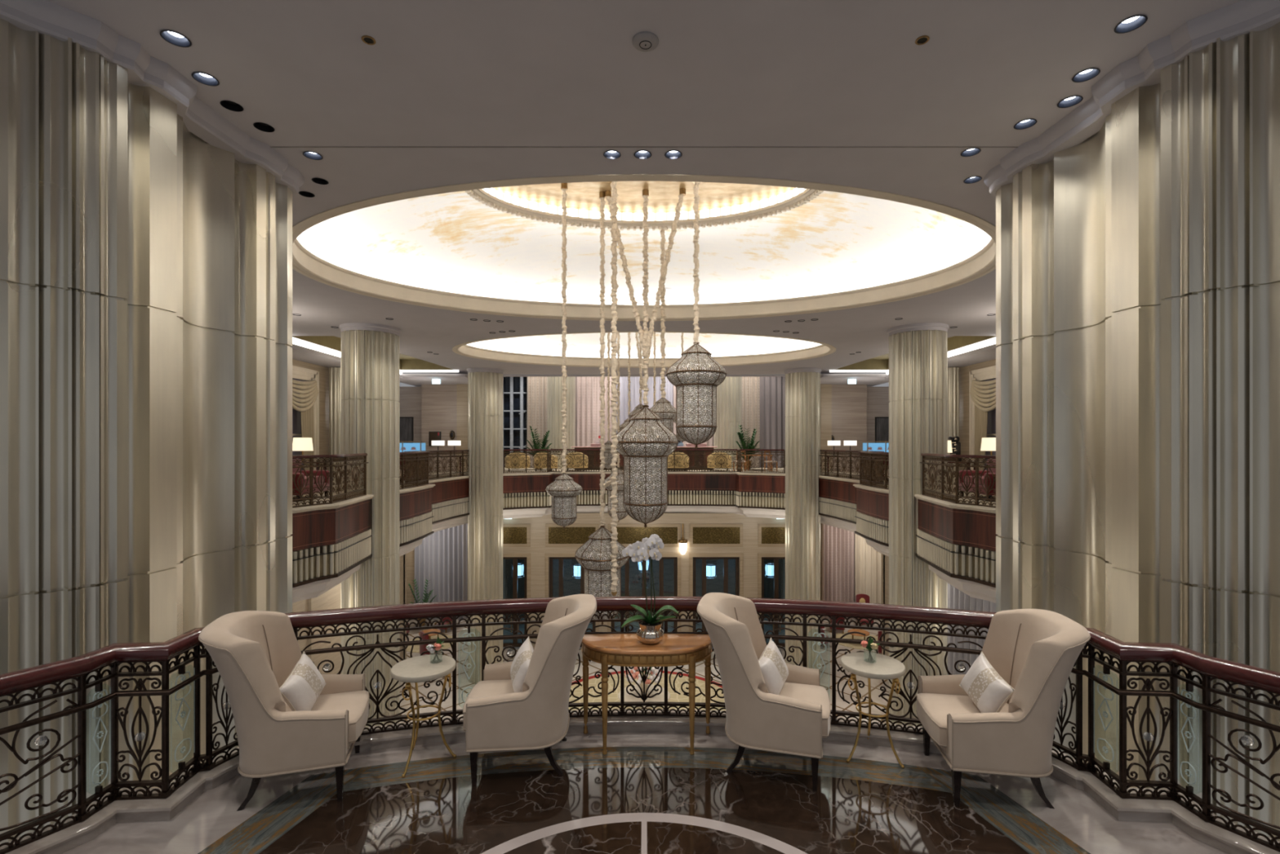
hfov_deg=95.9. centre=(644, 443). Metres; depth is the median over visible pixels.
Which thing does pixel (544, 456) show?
tub chair
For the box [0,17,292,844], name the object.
wall
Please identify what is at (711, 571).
pendant lantern
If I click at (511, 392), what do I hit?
window
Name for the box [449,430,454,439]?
wall plaque
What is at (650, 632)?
bowl
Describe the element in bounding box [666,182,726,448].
lantern
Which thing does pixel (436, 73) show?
ceiling
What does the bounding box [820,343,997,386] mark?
ceiling
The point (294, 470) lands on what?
sofa
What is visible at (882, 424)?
framed picture
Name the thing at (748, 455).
table
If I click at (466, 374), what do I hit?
ceiling
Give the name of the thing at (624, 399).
curtain
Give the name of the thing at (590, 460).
countertop
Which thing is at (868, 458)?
balustrade
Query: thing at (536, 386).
curtain
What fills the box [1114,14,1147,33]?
recessed light
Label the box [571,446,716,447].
countertop
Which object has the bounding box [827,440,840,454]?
table lamp
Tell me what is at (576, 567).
pendant lantern
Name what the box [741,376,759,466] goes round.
curtain
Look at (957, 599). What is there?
curtain
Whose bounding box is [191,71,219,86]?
recessed light
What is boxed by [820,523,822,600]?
wall
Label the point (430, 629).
table
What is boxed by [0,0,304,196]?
trim
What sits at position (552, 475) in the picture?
trim
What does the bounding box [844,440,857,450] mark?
table lamp
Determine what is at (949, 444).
table lamp
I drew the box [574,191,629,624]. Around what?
lantern
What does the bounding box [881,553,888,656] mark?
wall
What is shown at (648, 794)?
floor
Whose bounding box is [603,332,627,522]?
lantern
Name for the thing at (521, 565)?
pendant lantern
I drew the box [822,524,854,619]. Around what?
curtain
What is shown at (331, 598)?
wall
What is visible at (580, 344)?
ceiling
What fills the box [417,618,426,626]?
planter
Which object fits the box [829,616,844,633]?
chair
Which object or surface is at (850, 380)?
exit sign
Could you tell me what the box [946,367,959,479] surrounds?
fluted column
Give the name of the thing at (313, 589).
trim
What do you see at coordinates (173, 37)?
recessed light
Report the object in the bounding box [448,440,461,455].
table lamp
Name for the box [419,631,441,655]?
chair
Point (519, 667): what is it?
throw pillow
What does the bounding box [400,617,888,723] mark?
floor
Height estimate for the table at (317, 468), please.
0.820 m
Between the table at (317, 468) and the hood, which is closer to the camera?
the table at (317, 468)
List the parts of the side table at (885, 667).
leg, leg, leg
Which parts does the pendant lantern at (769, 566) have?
bulb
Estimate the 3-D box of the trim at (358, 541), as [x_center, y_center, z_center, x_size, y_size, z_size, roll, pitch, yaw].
[0.000,2.312,18.741,15.880,0.015,16.159,0,0,0]
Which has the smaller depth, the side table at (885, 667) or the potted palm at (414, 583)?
the side table at (885, 667)
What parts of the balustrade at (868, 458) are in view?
scroll panel, post, scroll panel, post, scroll panel, post, handrail, scroll panel, post, scroll panel, scroll panel, post, scroll panel, scroll panel, scroll panel, post, post, scroll panel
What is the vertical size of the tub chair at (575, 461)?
0.920 m
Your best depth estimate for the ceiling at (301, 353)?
23.76 m
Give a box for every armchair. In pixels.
[198,610,369,810]
[462,593,596,784]
[697,592,830,791]
[915,608,1090,808]
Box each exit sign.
[431,378,440,383]
[848,377,856,383]
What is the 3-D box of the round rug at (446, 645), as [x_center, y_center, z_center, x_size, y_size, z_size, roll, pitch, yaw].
[-10.300,9.591,27.800,2.500,0.016,2.500,0,0,0]
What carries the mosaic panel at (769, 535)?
attached to the wall at (537, 549)
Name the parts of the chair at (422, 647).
backrest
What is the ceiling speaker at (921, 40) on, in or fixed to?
attached to the ceiling at (436, 73)
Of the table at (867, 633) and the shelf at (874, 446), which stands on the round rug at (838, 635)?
the table at (867, 633)
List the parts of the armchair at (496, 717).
leg, leg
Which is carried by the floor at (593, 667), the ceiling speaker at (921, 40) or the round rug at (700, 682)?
the round rug at (700, 682)
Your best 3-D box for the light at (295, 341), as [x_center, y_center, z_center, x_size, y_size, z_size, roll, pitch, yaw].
[-8.865,-2.982,19.600,2.430,0.235,8.600,0,0,0]
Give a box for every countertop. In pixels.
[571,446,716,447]
[571,446,716,470]
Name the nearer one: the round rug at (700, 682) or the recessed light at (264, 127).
the recessed light at (264, 127)
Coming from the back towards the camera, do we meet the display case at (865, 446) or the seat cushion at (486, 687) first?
the display case at (865, 446)
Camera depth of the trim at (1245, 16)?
4.59 m
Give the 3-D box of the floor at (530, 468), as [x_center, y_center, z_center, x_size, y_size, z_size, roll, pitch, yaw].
[0.000,2.057,22.100,26.000,1.546,23.800,0,0,0]
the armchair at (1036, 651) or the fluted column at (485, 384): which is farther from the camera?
the fluted column at (485, 384)
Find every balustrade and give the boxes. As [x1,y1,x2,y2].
[0,595,1279,853]
[292,453,368,507]
[400,449,468,488]
[502,448,785,473]
[818,449,889,489]
[920,453,995,507]
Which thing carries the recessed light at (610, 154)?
in the ceiling at (436, 73)
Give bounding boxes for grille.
[363,37,373,44]
[917,37,927,44]
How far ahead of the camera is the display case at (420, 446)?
20.81 m
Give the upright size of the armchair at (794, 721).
1.086 m
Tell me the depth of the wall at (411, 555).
32.15 m
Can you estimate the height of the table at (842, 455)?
0.800 m
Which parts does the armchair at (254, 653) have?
leg, leg, seat, leg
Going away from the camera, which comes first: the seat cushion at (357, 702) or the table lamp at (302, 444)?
the seat cushion at (357, 702)
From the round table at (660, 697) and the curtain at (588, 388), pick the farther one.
the curtain at (588, 388)
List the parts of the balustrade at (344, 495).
scroll panel, post, scroll panel, handrail, post, scroll panel, post, scroll panel, post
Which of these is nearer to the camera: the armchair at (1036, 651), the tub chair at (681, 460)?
the armchair at (1036, 651)
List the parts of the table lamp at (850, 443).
lamp shade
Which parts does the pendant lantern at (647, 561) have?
bulb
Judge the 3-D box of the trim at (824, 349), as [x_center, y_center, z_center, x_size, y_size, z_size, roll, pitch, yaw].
[0.000,-3.224,19.300,13.153,0.372,8.031,0,0,0]
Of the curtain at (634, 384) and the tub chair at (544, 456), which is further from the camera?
the curtain at (634, 384)
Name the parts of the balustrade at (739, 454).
post, scroll panel, scroll panel, scroll panel, scroll panel, post, scroll panel, handrail, scroll panel, post, scroll panel, scroll panel, post, scroll panel, scroll panel, scroll panel, post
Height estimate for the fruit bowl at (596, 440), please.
0.402 m
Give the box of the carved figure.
[948,435,961,461]
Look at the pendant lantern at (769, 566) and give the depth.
28.28 m
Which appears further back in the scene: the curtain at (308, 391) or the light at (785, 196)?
the curtain at (308, 391)
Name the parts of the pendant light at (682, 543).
lamp shade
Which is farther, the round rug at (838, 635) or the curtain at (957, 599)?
the round rug at (838, 635)
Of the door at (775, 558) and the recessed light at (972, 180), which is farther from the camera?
the door at (775, 558)
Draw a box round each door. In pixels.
[502,556,526,646]
[549,556,595,646]
[611,556,677,631]
[693,556,738,646]
[761,556,785,646]
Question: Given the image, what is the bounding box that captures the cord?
[602,181,618,595]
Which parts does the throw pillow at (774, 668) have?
edge cord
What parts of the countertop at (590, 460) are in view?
panel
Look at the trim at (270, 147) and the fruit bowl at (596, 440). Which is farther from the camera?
the fruit bowl at (596, 440)
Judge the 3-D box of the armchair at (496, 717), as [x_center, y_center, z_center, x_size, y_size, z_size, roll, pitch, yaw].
[-0.784,1.657,4.057,0.902,1.086,0.717,0,0,-5]
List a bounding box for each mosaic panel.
[502,527,526,543]
[548,527,595,543]
[610,527,677,543]
[693,527,739,543]
[761,527,785,543]
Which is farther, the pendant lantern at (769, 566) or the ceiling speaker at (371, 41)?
the pendant lantern at (769, 566)
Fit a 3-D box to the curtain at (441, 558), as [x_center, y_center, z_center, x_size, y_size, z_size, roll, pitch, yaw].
[-11.150,6.405,31.614,2.901,6.350,0.332,0,0,0]
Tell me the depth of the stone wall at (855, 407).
26.95 m
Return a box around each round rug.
[406,634,452,653]
[568,670,725,710]
[835,631,877,649]
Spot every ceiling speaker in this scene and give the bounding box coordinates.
[361,35,376,44]
[915,35,929,44]
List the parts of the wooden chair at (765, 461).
leg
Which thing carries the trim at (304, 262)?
attached to the ceiling at (436, 73)
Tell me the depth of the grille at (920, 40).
4.36 m
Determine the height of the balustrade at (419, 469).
1.050 m
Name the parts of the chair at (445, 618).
seat, backrest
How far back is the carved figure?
16.11 m
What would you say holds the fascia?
attached to the floor at (530, 468)
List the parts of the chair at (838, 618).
seat, backrest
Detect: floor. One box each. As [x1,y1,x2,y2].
[60,731,1228,853]
[292,466,995,506]
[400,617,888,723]
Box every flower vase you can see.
[426,636,444,661]
[859,635,879,661]
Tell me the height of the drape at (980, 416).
3.260 m
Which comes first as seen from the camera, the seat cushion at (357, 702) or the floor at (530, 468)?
the seat cushion at (357, 702)
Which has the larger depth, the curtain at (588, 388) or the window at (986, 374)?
the curtain at (588, 388)
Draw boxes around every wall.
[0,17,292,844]
[292,359,328,470]
[292,553,406,674]
[399,384,457,471]
[406,523,467,604]
[457,384,467,471]
[502,512,785,648]
[505,559,782,617]
[820,384,831,471]
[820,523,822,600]
[831,384,889,471]
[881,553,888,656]
[959,359,995,471]
[995,22,1279,841]
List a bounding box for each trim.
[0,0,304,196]
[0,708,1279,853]
[270,146,1017,147]
[292,173,995,320]
[292,471,995,513]
[292,490,995,582]
[292,493,995,560]
[292,505,995,603]
[293,475,995,547]
[296,489,991,555]
[452,331,835,367]
[465,188,823,231]
[502,523,785,639]
[983,0,1279,196]
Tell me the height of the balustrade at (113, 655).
0.918 m
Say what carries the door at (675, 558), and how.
in the wall at (537, 549)
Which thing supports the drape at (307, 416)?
hanging from the curtain at (308, 391)
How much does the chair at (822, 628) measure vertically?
1.228 m
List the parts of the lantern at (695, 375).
hanging cord, brass frame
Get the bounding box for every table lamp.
[292,437,313,461]
[431,440,444,450]
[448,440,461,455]
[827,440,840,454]
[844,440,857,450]
[947,440,952,452]
[980,437,995,458]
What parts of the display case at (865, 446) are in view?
hood frame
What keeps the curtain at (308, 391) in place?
hanging from the window at (301, 374)
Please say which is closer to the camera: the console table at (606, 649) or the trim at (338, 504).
the console table at (606, 649)
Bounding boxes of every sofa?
[292,458,329,501]
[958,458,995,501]
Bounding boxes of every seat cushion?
[284,690,368,743]
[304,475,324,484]
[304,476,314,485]
[462,679,514,731]
[778,681,830,737]
[916,693,1008,747]
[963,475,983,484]
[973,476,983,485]
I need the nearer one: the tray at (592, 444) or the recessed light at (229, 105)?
the recessed light at (229, 105)
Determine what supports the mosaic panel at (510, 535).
attached to the wall at (537, 549)
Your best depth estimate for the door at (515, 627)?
27.06 m
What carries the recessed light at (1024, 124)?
in the ceiling at (436, 73)
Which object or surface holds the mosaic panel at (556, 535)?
attached to the wall at (537, 549)
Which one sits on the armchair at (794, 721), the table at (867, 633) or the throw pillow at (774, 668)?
the throw pillow at (774, 668)
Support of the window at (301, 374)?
in the wall at (323, 371)
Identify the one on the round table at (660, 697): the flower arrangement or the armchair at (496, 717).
the flower arrangement
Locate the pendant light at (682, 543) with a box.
[678,523,687,554]
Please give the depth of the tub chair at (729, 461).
27.45 m
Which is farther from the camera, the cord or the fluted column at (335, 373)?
the fluted column at (335, 373)
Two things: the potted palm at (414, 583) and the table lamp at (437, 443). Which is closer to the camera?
the table lamp at (437, 443)
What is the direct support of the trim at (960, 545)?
attached to the floor at (530, 468)
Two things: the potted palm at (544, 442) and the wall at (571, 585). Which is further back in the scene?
the wall at (571, 585)
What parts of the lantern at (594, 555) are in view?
brass frame, hanging cord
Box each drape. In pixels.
[299,384,313,470]
[974,384,988,470]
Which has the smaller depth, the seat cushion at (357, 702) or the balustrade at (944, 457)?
the seat cushion at (357, 702)
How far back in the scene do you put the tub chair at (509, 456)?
26.93 m
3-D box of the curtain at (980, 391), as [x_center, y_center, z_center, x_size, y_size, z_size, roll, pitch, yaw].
[11.061,-0.460,18.279,0.226,3.419,2.385,0,0,0]
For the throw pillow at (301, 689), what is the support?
on the armchair at (254, 653)
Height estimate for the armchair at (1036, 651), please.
1.086 m
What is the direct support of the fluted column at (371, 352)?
on the floor at (593, 667)
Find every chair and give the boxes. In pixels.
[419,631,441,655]
[434,616,452,632]
[505,451,529,471]
[533,451,557,471]
[564,451,587,470]
[667,451,688,471]
[706,451,731,471]
[733,450,745,471]
[764,450,777,471]
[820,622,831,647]
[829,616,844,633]
[855,593,873,629]
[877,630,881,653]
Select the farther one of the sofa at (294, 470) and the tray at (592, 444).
the tray at (592, 444)
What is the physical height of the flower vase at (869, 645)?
0.174 m
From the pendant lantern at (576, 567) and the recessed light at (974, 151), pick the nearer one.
the recessed light at (974, 151)
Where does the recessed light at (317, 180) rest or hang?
in the ceiling at (436, 73)
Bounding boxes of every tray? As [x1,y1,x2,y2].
[590,443,600,446]
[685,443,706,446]
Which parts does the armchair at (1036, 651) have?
leg, seat, leg, leg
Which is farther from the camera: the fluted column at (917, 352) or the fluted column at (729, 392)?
the fluted column at (729, 392)
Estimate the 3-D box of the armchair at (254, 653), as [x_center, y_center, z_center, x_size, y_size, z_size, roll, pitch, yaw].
[-2.294,1.657,3.751,0.902,1.086,0.717,0,0,-17]
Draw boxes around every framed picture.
[400,417,413,443]
[875,417,888,443]
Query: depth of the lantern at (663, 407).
12.65 m
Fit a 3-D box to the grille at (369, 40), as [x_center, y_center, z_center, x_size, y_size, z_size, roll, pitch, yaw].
[-2.080,-3.049,4.360,0.076,0.010,0.076,0,0,0]
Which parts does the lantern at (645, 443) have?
hanging cord, brass frame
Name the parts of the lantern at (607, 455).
brass frame, hanging cord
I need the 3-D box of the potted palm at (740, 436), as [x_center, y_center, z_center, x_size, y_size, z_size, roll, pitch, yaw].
[5.219,0.161,29.064,1.363,2.238,1.442,0,0,-19]
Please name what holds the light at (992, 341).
attached to the ceiling at (986, 353)
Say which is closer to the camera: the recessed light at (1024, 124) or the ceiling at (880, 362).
the recessed light at (1024, 124)
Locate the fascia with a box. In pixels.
[290,473,998,551]
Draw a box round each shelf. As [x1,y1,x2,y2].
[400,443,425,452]
[862,443,888,452]
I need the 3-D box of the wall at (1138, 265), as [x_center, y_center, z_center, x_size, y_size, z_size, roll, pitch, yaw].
[5.118,1.260,4.750,2.364,8.280,4.400,0,0,0]
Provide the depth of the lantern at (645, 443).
11.03 m
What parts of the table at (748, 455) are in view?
leg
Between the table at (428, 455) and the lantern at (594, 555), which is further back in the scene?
the table at (428, 455)
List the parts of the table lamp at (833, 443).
lamp shade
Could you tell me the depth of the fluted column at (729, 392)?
30.00 m
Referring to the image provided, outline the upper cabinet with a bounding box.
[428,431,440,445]
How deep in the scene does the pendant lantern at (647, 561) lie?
28.32 m
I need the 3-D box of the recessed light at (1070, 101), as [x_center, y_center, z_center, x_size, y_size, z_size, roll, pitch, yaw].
[3.790,-3.076,5.140,0.188,0.068,0.188,0,0,0]
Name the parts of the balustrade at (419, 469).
scroll panel, post, post, scroll panel, scroll panel, scroll panel, post, scroll panel, post, scroll panel, handrail, post, scroll panel, post, scroll panel, post, scroll panel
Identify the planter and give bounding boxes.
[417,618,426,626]
[742,460,751,468]
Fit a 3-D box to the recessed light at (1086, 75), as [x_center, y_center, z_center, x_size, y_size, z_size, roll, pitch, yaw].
[3.650,-3.076,4.770,0.188,0.068,0.188,0,0,0]
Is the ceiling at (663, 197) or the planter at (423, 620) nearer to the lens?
the ceiling at (663, 197)
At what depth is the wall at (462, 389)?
26.80 m
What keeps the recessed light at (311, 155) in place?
in the ceiling at (436, 73)
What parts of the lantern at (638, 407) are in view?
brass frame, hanging cord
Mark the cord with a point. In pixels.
(615, 286)
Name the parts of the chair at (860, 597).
backrest, seat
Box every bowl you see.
[592,435,600,443]
[636,619,664,644]
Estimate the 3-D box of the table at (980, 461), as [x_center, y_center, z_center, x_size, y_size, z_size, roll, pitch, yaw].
[9.258,0.870,15.400,1.100,0.820,0.450,0,0,0]
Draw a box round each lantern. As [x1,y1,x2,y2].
[511,559,524,577]
[545,182,582,528]
[572,559,580,577]
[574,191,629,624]
[600,333,613,470]
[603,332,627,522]
[604,187,685,528]
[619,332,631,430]
[628,332,653,417]
[636,560,650,571]
[649,229,675,432]
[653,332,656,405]
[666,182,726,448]
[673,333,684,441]
[706,559,717,577]
[764,559,773,577]
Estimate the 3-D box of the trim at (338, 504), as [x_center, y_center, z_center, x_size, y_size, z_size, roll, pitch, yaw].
[0.000,1.330,18.796,16.066,0.100,16.327,0,0,0]
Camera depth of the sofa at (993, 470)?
13.62 m
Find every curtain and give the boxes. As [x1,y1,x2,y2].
[292,379,318,470]
[414,523,467,619]
[526,376,547,467]
[574,376,613,446]
[615,376,628,433]
[630,376,673,412]
[673,385,713,446]
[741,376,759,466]
[759,376,785,467]
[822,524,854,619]
[854,533,881,620]
[947,582,995,675]
[969,379,995,470]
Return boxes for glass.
[503,376,526,466]
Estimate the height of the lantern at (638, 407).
5.191 m
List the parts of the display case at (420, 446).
hood frame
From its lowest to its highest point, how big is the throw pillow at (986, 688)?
0.371 m
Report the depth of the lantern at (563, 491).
10.95 m
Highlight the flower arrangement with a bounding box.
[624,666,662,695]
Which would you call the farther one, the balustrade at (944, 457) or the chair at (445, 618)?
the chair at (445, 618)
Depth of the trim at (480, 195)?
11.84 m
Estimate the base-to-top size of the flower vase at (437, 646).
0.174 m
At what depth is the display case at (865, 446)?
20.69 m
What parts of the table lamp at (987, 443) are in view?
lamp shade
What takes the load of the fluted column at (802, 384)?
on the floor at (593, 667)
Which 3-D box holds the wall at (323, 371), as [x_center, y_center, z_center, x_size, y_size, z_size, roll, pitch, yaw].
[-11.450,-0.725,18.250,0.300,4.010,15.500,0,0,0]
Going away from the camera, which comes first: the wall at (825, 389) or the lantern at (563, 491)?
the lantern at (563, 491)
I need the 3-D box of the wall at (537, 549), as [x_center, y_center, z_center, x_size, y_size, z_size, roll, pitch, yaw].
[0.000,6.415,29.500,16.000,6.370,5.200,0,0,0]
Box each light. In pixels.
[160,30,191,47]
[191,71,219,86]
[219,100,244,111]
[253,122,275,132]
[292,337,458,374]
[298,191,315,197]
[302,151,323,159]
[311,177,328,184]
[481,187,806,221]
[603,150,621,159]
[634,150,651,159]
[664,150,682,159]
[829,337,995,374]
[960,147,981,156]
[963,176,982,183]
[1013,119,1036,129]
[1057,95,1083,108]
[1071,67,1100,82]
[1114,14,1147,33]
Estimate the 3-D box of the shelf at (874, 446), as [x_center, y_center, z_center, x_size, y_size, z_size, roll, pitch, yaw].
[8.500,0.195,20.625,1.200,0.470,0.470,0,0,0]
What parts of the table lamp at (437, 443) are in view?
lamp shade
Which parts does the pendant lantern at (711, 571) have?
bulb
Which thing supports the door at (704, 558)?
in the wall at (537, 549)
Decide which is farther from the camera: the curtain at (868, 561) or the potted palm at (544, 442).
the curtain at (868, 561)
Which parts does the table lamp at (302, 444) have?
lamp shade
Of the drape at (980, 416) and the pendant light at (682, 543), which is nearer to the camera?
the drape at (980, 416)
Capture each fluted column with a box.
[328,367,342,479]
[339,322,400,727]
[466,367,503,684]
[547,376,575,467]
[713,376,741,468]
[784,367,821,680]
[887,322,949,727]
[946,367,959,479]
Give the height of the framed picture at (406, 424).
1.780 m
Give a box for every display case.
[400,440,426,477]
[862,440,888,479]
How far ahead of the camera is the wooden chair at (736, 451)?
27.44 m
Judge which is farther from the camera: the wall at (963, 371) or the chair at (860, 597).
the chair at (860, 597)
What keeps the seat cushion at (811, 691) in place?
on the armchair at (794, 721)
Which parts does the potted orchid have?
flower, flower, flower, flower, flower, flower, stem, flower, flower, stem, flower, stem, flower, flower, flower, flower, flower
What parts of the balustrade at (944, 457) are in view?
post, scroll panel, post, scroll panel, post, handrail, scroll panel, post, scroll panel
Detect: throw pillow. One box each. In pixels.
[279,650,326,711]
[510,635,533,692]
[758,637,788,694]
[959,651,1014,712]
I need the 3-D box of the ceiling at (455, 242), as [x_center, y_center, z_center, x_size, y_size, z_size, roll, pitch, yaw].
[0.000,-4.055,10.400,12.807,1.330,8.067,0,0,0]
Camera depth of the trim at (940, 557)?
16.19 m
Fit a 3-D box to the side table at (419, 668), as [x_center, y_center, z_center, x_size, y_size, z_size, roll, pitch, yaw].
[-1.530,1.867,4.010,0.424,0.667,0.424,0,0,0]
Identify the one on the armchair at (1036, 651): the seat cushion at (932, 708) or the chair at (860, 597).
the seat cushion at (932, 708)
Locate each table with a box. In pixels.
[301,461,326,491]
[390,654,456,777]
[418,628,440,639]
[428,455,464,475]
[581,631,711,755]
[617,684,670,708]
[745,454,772,471]
[823,455,859,475]
[840,652,905,768]
[847,628,869,639]
[967,461,986,470]
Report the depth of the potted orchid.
4.19 m
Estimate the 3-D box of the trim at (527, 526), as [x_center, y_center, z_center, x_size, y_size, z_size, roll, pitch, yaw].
[0.000,6.653,26.870,13.940,5.893,0.082,0,0,0]
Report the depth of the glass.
32.25 m
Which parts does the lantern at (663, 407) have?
hanging cord, brass frame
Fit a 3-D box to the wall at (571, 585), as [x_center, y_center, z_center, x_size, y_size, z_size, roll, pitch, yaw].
[0.000,6.415,32.100,15.400,6.370,0.200,0,0,0]
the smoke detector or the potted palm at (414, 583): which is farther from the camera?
the potted palm at (414, 583)
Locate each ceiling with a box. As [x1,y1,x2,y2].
[45,0,1243,374]
[290,343,467,386]
[292,336,453,369]
[297,191,991,304]
[466,373,822,376]
[467,332,820,358]
[492,181,795,213]
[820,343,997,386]
[835,336,995,369]
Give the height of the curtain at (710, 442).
8.380 m
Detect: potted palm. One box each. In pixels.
[408,578,436,626]
[524,426,552,468]
[733,424,759,468]
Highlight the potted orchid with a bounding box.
[621,533,678,644]
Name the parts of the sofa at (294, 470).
backrest, armrest, armrest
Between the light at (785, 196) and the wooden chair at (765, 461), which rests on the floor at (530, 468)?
the wooden chair at (765, 461)
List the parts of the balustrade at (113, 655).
scroll panel, post, post, scroll panel, post, post, post, scroll panel, post, scroll panel, post, post, scroll panel, post, handrail, grab rail, scroll panel, post, scroll panel, post, post, scroll panel, scroll panel, post, post, post, scroll panel, post, post, scroll panel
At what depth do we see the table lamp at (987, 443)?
15.25 m
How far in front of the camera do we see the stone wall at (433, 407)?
26.95 m
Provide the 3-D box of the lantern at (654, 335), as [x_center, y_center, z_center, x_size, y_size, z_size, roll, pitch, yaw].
[0.347,-2.478,19.200,0.615,5.304,0.615,0,0,0]
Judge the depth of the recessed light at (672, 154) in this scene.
6.14 m
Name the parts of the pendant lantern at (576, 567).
bulb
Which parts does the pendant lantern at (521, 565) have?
bulb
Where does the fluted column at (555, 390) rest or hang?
on the floor at (530, 468)
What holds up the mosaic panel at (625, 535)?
attached to the wall at (537, 549)
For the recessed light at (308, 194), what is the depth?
7.11 m
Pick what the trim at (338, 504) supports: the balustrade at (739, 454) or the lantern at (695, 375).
the balustrade at (739, 454)
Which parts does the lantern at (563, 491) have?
hanging cord, brass frame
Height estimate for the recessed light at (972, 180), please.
0.068 m
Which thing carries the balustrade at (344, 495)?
on the trim at (338, 504)
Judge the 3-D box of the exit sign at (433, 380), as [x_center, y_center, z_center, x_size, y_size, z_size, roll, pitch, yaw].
[-8.750,-2.670,24.300,0.340,0.280,0.050,0,0,0]
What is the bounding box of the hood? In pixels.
[400,441,426,442]
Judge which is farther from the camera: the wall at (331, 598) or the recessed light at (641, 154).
the wall at (331, 598)
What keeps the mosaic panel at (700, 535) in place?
attached to the wall at (537, 549)
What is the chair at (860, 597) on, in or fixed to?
on the floor at (593, 667)
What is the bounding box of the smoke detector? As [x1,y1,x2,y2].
[632,31,658,52]
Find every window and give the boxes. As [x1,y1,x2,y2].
[292,364,319,470]
[502,376,526,465]
[968,365,995,470]
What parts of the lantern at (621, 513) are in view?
brass frame, hanging cord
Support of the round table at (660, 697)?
on the round rug at (700, 682)
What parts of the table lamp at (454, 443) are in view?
lamp shade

